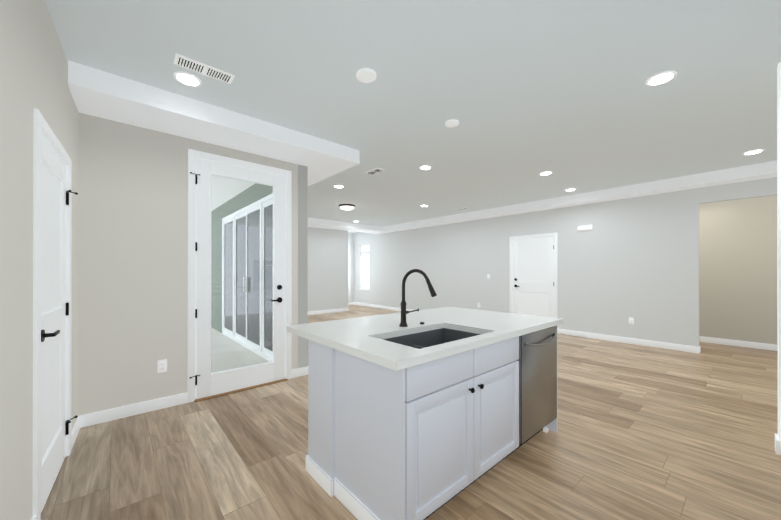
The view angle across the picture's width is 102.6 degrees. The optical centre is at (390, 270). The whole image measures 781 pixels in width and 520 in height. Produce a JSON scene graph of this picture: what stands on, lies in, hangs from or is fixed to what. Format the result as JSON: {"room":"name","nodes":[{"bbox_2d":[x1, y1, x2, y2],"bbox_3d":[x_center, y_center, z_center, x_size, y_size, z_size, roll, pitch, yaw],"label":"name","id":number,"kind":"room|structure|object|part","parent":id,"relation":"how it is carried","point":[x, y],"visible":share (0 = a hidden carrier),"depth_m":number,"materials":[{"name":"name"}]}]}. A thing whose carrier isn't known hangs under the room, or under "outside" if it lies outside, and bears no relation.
{"room":"kitchen","nodes":[
{"label":"kitchen","id":0,"kind":"room"},
{"bbox_2d":[211,183,272,332],"bbox_3d":[-5.041,-0.142,4.871,4.540,2.900,6.350,0,0,-41],"label":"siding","id":1,"kind":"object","parent":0,"point":[214,264],"depth_m":6.73,"materials":[{"name":"grey paint"}]},
{"bbox_2d":[222,193,272,361],"bbox_3d":[-2.472,0.108,5.370,0.115,2.400,3.120,0,0,-41],"label":"slider","id":2,"kind":"object","parent":1,"relation":"in","point":[255,278],"depth_m":5.24,"materials":[{"name":"white"}]},
{"bbox_2d":[298,164,309,367],"bbox_3d":[-2.771,-0.081,5.806,0.150,2.780,5.070,0,0,-41],"label":"wall","id":3,"kind":"structure","parent":0,"point":[306,237],"depth_m":3.91,"materials":[{"name":"white paint"}]},
{"bbox_2d":[296,367,307,374],"bbox_3d":[-1.161,1.256,4.088,0.014,0.100,0.394,0,0,-41],"label":"baseboard","id":4,"kind":"structure","parent":3,"relation":"attached to","point":[304,370],"depth_m":3.90,"materials":[{"name":"white wood"}]},
{"bbox_2d":[310,227,349,310],"bbox_3d":[-2.882,-0.076,8.996,3.880,2.780,0.120,0,0,-41],"label":"wall","id":5,"kind":"structure","parent":0,"point":[329,248],"depth_m":9.77,"materials":[{"name":"white paint"}]},
{"bbox_2d":[308,308,348,314],"bbox_3d":[-2.834,1.264,8.950,3.894,0.100,0.018,0,0,-41],"label":"baseboard","id":6,"kind":"structure","parent":5,"relation":"attached to","point":[343,309],"depth_m":9.73,"materials":[{"name":"white wood"}]},
{"bbox_2d":[350,233,353,301],"bbox_3d":[-1.898,-0.072,11.782,1.230,2.780,0.120,0,0,-41],"label":"wall","id":7,"kind":"structure","parent":0,"point":[351,234],"depth_m":12.06,"materials":[{"name":"white paint"}]},
{"bbox_2d":[0,0,780,519],"bbox_3d":[1.760,-0.085,3.320,9.441,2.780,4.950,0,0,-41],"label":"wall","id":8,"kind":"structure","parent":0,"point":[128,262],"depth_m":2.65,"materials":[{"name":"paint"}]},
{"bbox_2d":[33,108,71,519],"bbox_3d":[-2.074,0.252,1.858,0.137,2.102,0.904,0,0,-38],"label":"door frame","id":9,"kind":"structure","parent":8,"relation":"attached to","point":[42,127],"depth_m":1.57,"materials":[{"name":"white wood"}]},
{"bbox_2d":[41,135,77,511],"bbox_3d":[-2.034,0.285,1.930,0.135,2.020,0.819,0,0,-38],"label":"pantry door","id":10,"kind":"structure","parent":8,"relation":"in","point":[53,290],"depth_m":1.91,"materials":[{"name":"white wood"}]},
{"bbox_3d":[-2.045,0.291,1.944,0.094,1.714,0.780,0,0,-41],"label":"pantry door hardware","id":11,"kind":"part","parent":10,"relation":"part of","materials":[{"name":"black metal"}]},
{"bbox_2d":[71,415,81,448],"bbox_3d":[-2.439,1.254,2.417,0.037,0.100,0.428,0,0,-41],"label":"baseboard","id":12,"kind":"structure","parent":8,"relation":"attached to","point":[78,424],"depth_m":2.44,"materials":[{"name":"white wood"}]},
{"bbox_2d":[82,393,187,426],"bbox_3d":[-2.298,1.254,2.841,0.774,0.100,0.014,0,0,-41],"label":"baseboard","id":13,"kind":"structure","parent":8,"relation":"attached to","point":[90,419],"depth_m":2.81,"materials":[{"name":"white wood"}]},
{"bbox_2d":[158,359,166,372],"bbox_3d":[-2.161,0.905,2.965,0.072,0.116,0.008,0,0,-41],"label":"outlet","id":14,"kind":"object","parent":8,"relation":"attached to","point":[162,365],"visible":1,"depth_m":2.96,"materials":[{"name":"white plastic"}]},
{"bbox_2d":[190,159,284,398],"bbox_3d":[-1.631,0.082,3.429,0.979,2.430,0.101,0,0,-41],"label":"patio door","id":15,"kind":"structure","parent":8,"relation":"in","point":[209,383],"depth_m":3.39,"materials":[{"name":"white wood"}]},
{"bbox_3d":[-1.630,0.088,3.401,0.943,2.124,0.059,0,0,-41],"label":"patio door hardware","id":16,"kind":"part","parent":15,"relation":"part of","materials":[{"name":"black metal"}]},
{"bbox_2d":[188,149,290,402],"bbox_3d":[-1.654,0.050,3.503,1.064,2.512,0.167,0,0,-41],"label":"door frame","id":17,"kind":"structure","parent":8,"relation":"attached to","point":[193,155],"depth_m":3.15,"materials":[{"name":"white wood"}]},
{"bbox_2d":[194,378,287,401],"bbox_3d":[-1.645,1.300,3.491,0.960,0.012,0.195,0,0,-41],"label":"patio door threshold sill","id":18,"kind":"structure","parent":8,"relation":"attached to","point":[233,391],"depth_m":3.38,"materials":[{"name":"brown wood"}]},
{"bbox_2d":[775,433,780,450],"bbox_3d":[3.064,1.253,2.062,0.018,0.100,0.674,0,0,-41],"label":"baseboard","id":19,"kind":"structure","parent":8,"relation":"attached to","point":[777,443],"depth_m":2.22,"materials":[{"name":"white wood"}]},
{"bbox_2d":[41,305,780,519],"bbox_3d":[-0.259,1.359,5.894,9.090,0.100,11.140,0,0,-41],"label":"floor","id":20,"kind":"structure","parent":0,"point":[648,433],"depth_m":2.21,"materials":[{"name":"brown wood"}]},
{"bbox_2d":[292,321,562,519],"bbox_3d":[0.358,0.867,2.337,1.764,0.874,1.130,0,0,-41],"label":"kitchen island","id":21,"kind":"object","parent":20,"relation":"on","point":[417,414],"depth_m":1.72,"materials":[{"name":"wood"}]},
{"bbox_2d":[286,322,433,372],"bbox_3d":[-0.269,0.409,1.850,0.230,0.040,1.160,0,0,-41],"label":"island countertop","id":22,"kind":"structure","parent":21,"relation":"on","point":[388,354],"depth_m":1.65,"materials":[{"name":"white stone"}]},
{"bbox_2d":[382,328,480,348],"bbox_3d":[0.273,0.542,1.951,0.728,0.225,0.438,0,0,-41],"label":"sink","id":23,"kind":"object","parent":22,"relation":"in","point":[427,337],"depth_m":2.21,"materials":[{"name":"black metal"}]},
{"bbox_2d":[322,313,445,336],"bbox_3d":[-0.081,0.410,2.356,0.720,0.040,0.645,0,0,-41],"label":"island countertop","id":24,"kind":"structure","parent":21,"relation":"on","point":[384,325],"depth_m":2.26,"materials":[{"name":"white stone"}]},
{"bbox_2d":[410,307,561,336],"bbox_3d":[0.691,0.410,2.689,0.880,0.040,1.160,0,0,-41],"label":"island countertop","id":25,"kind":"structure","parent":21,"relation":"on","point":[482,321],"depth_m":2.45,"materials":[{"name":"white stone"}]},
{"bbox_2d":[508,326,556,454],"bbox_3d":[0.948,0.869,2.501,0.602,0.870,0.600,0,0,-41],"label":"dishwasher","id":26,"kind":"object","parent":21,"relation":"in","point":[537,360],"depth_m":2.28,"materials":[{"name":"silver metal"}]},
{"bbox_2d":[45,0,780,232],"bbox_3d":[-0.259,-1.521,5.899,9.090,0.100,11.140,0,0,-41],"label":"ceiling","id":27,"kind":"structure","parent":0,"point":[524,93],"depth_m":2.44,"materials":[{"name":"white paint"}]},
{"bbox_2d":[173,72,201,86],"bbox_3d":[-1.560,-1.472,2.410,0.184,0.009,0.184,0,0,-41],"label":"recessed light","id":28,"kind":"object","parent":27,"relation":"in","point":[188,79],"visible":1,"depth_m":2.40,"materials":[{"name":"white plastic"}]},
{"bbox_2d":[174,54,234,83],"bbox_3d":[-1.359,-1.472,2.294,0.370,0.010,0.130,0,0,-41],"label":"ceiling vent","id":29,"kind":"object","parent":27,"relation":"in","point":[198,67],"visible":1,"depth_m":2.28,"materials":[{"name":"white plastic"}]},
{"bbox_2d":[339,204,354,210],"bbox_3d":[-0.978,-1.434,7.063,0.380,0.139,0.380,0,0,-41],"label":"dome light","id":30,"kind":"object","parent":27,"relation":"attached to","point":[347,207],"visible":0.98,"depth_m":6.95,"materials":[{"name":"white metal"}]},
{"bbox_2d":[356,68,375,82],"bbox_3d":[-0.182,-1.465,2.353,0.150,0.022,0.150,0,0,-41],"label":"ceiling detector","id":31,"kind":"object","parent":27,"relation":"attached to","point":[366,75],"visible":0.98,"depth_m":2.33,"materials":[{"name":"white plastic"}]},
{"bbox_2d":[365,168,384,174],"bbox_3d":[-0.235,-1.468,4.632,0.150,0.010,0.300,0,0,-41],"label":"ceiling vent","id":32,"kind":"object","parent":27,"relation":"in","point":[374,171],"visible":1,"depth_m":4.62,"materials":[{"name":"white plastic"}]},
{"bbox_2d":[68,60,776,233],"bbox_3d":[0.444,-1.391,5.550,8.490,0.160,9.450,0,0,-41],"label":"soffit beam","id":33,"kind":"structure","parent":27,"relation":"attached to","point":[100,93],"depth_m":3.23,"materials":[{"name":"white paint"}]},
{"bbox_2d":[419,165,431,169],"bbox_3d":[0.498,-1.468,4.462,0.184,0.009,0.184,0,0,-41],"label":"recessed light","id":34,"kind":"object","parent":27,"relation":"in","point":[425,167],"visible":1,"depth_m":4.44,"materials":[{"name":"white plastic"}]},
{"bbox_2d":[445,119,458,127],"bbox_3d":[0.613,-1.464,3.115,0.136,0.022,0.136,0,0,-41],"label":"ceiling detector","id":35,"kind":"object","parent":27,"relation":"attached to","point":[451,123],"visible":1,"depth_m":3.09,"materials":[{"name":"white plastic"}]},
{"bbox_2d":[539,171,552,174],"bbox_3d":[2.344,-1.468,4.721,0.184,0.009,0.184,0,0,-41],"label":"recessed light","id":36,"kind":"object","parent":27,"relation":"in","point":[546,173],"visible":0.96,"depth_m":4.71,"materials":[{"name":"white plastic"}]},
{"bbox_2d":[646,71,676,85],"bbox_3d":[2.075,-1.472,2.400,0.184,0.009,0.184,0,0,-41],"label":"recessed light","id":37,"kind":"object","parent":27,"relation":"in","point":[661,78],"visible":1,"depth_m":2.39,"materials":[{"name":"white plastic"}]},
{"bbox_2d":[742,149,764,154],"bbox_3d":[4.499,-1.469,3.881,0.184,0.009,0.184,0,0,-41],"label":"recessed light","id":38,"kind":"object","parent":27,"relation":"in","point":[756,151],"visible":0.96,"depth_m":3.88,"materials":[{"name":"white plastic"}]},
{"bbox_2d":[354,177,776,346],"bbox_3d":[2.197,-0.077,8.123,0.120,2.780,11.020,0,0,-41],"label":"wall","id":39,"kind":"structure","parent":0,"point":[622,262],"depth_m":6.10,"materials":[{"name":"white paint"}]},
{"bbox_2d":[359,245,368,289],"bbox_3d":[-0.933,-0.122,11.682,0.150,1.680,0.640,0,0,-41],"label":"nook window","id":40,"kind":"structure","parent":39,"relation":"in","point":[365,267],"depth_m":11.80,"materials":[{"name":"white glass"}]},
{"bbox_2d":[354,302,411,310],"bbox_3d":[0.699,1.265,9.734,0.014,0.100,6.378,0,0,-41],"label":"baseboard","id":41,"kind":"structure","parent":39,"relation":"attached to","point":[355,303],"depth_m":10.92,"materials":[{"name":"white wood"}]},
{"bbox_2d":[513,237,553,317],"bbox_3d":[3.164,0.293,6.955,0.035,2.020,0.906,0,0,-41],"label":"back door","id":42,"kind":"structure","parent":39,"relation":"in","point":[533,270],"depth_m":6.92,"materials":[{"name":"white wood"}]},
{"bbox_2d":[510,233,557,328],"bbox_3d":[3.188,0.260,6.976,0.137,2.102,1.054,0,0,-41],"label":"door frame","id":43,"kind":"structure","parent":39,"relation":"attached to","point":[554,235],"depth_m":6.67,"materials":[{"name":"white wood"}]},
{"bbox_2d":[578,225,592,230],"bbox_3d":[3.824,-0.840,6.146,0.035,0.100,0.260,0,0,-41],"label":"box","id":44,"kind":"object","parent":39,"relation":"attached to","point":[585,227],"visible":1,"depth_m":6.13,"materials":[{"name":"white plastic"}]},
{"bbox_2d":[557,329,700,353],"bbox_3d":[4.191,1.259,5.742,0.018,0.100,2.122,0,0,-41],"label":"baseboard","id":45,"kind":"structure","parent":39,"relation":"attached to","point":[693,349],"depth_m":5.57,"materials":[{"name":"white wood"}]},
{"bbox_2d":[629,318,633,323],"bbox_3d":[4.314,0.899,5.602,0.008,0.116,0.072,0,0,-41],"label":"outlet","id":46,"kind":"object","parent":39,"relation":"attached to","point":[631,320],"visible":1,"depth_m":5.60,"materials":[{"name":"white plastic"}]},
{"bbox_2d":[699,204,702,335],"bbox_3d":[4.238,-0.001,5.882,0.005,2.620,2.240,0,0,-41],"label":"wall","id":47,"kind":"structure","parent":0,"point":[700,205],"depth_m":5.77,"materials":[{"name":"paint"}]},
{"bbox_2d":[703,195,777,344],"bbox_3d":[5.520,0.000,6.100,0.120,2.620,3.600,0,0,-41],"label":"wall","id":48,"kind":"structure","parent":0,"point":[738,270],"depth_m":5.40,"materials":[{"name":"paint"}]},
{"bbox_2d":[700,336,777,350],"bbox_3d":[6.128,1.258,5.300,0.014,0.100,1.518,0,0,-41],"label":"baseboard","id":49,"kind":"structure","parent":48,"relation":"attached to","point":[773,347],"depth_m":5.40,"materials":[{"name":"white wood"}]},
{"label":"outside","id":50,"kind":"structure","parent":0,"visible":0},
{"bbox_2d":[211,175,254,210],"bbox_3d":[-5.055,-1.432,4.874,4.520,0.080,6.330,0,0,-41],"label":"ceiling","id":51,"kind":"structure","parent":50,"point":[223,192],"depth_m":5.29,"materials":[{"name":"white paint"}]},
{"bbox_2d":[211,327,268,372],"bbox_3d":[-5.041,1.368,4.869,4.540,0.080,6.350,0,0,-41],"label":"floor","id":52,"kind":"structure","parent":50,"point":[217,352],"depth_m":4.90,"materials":[{"name":"white concrete"}]}
]}

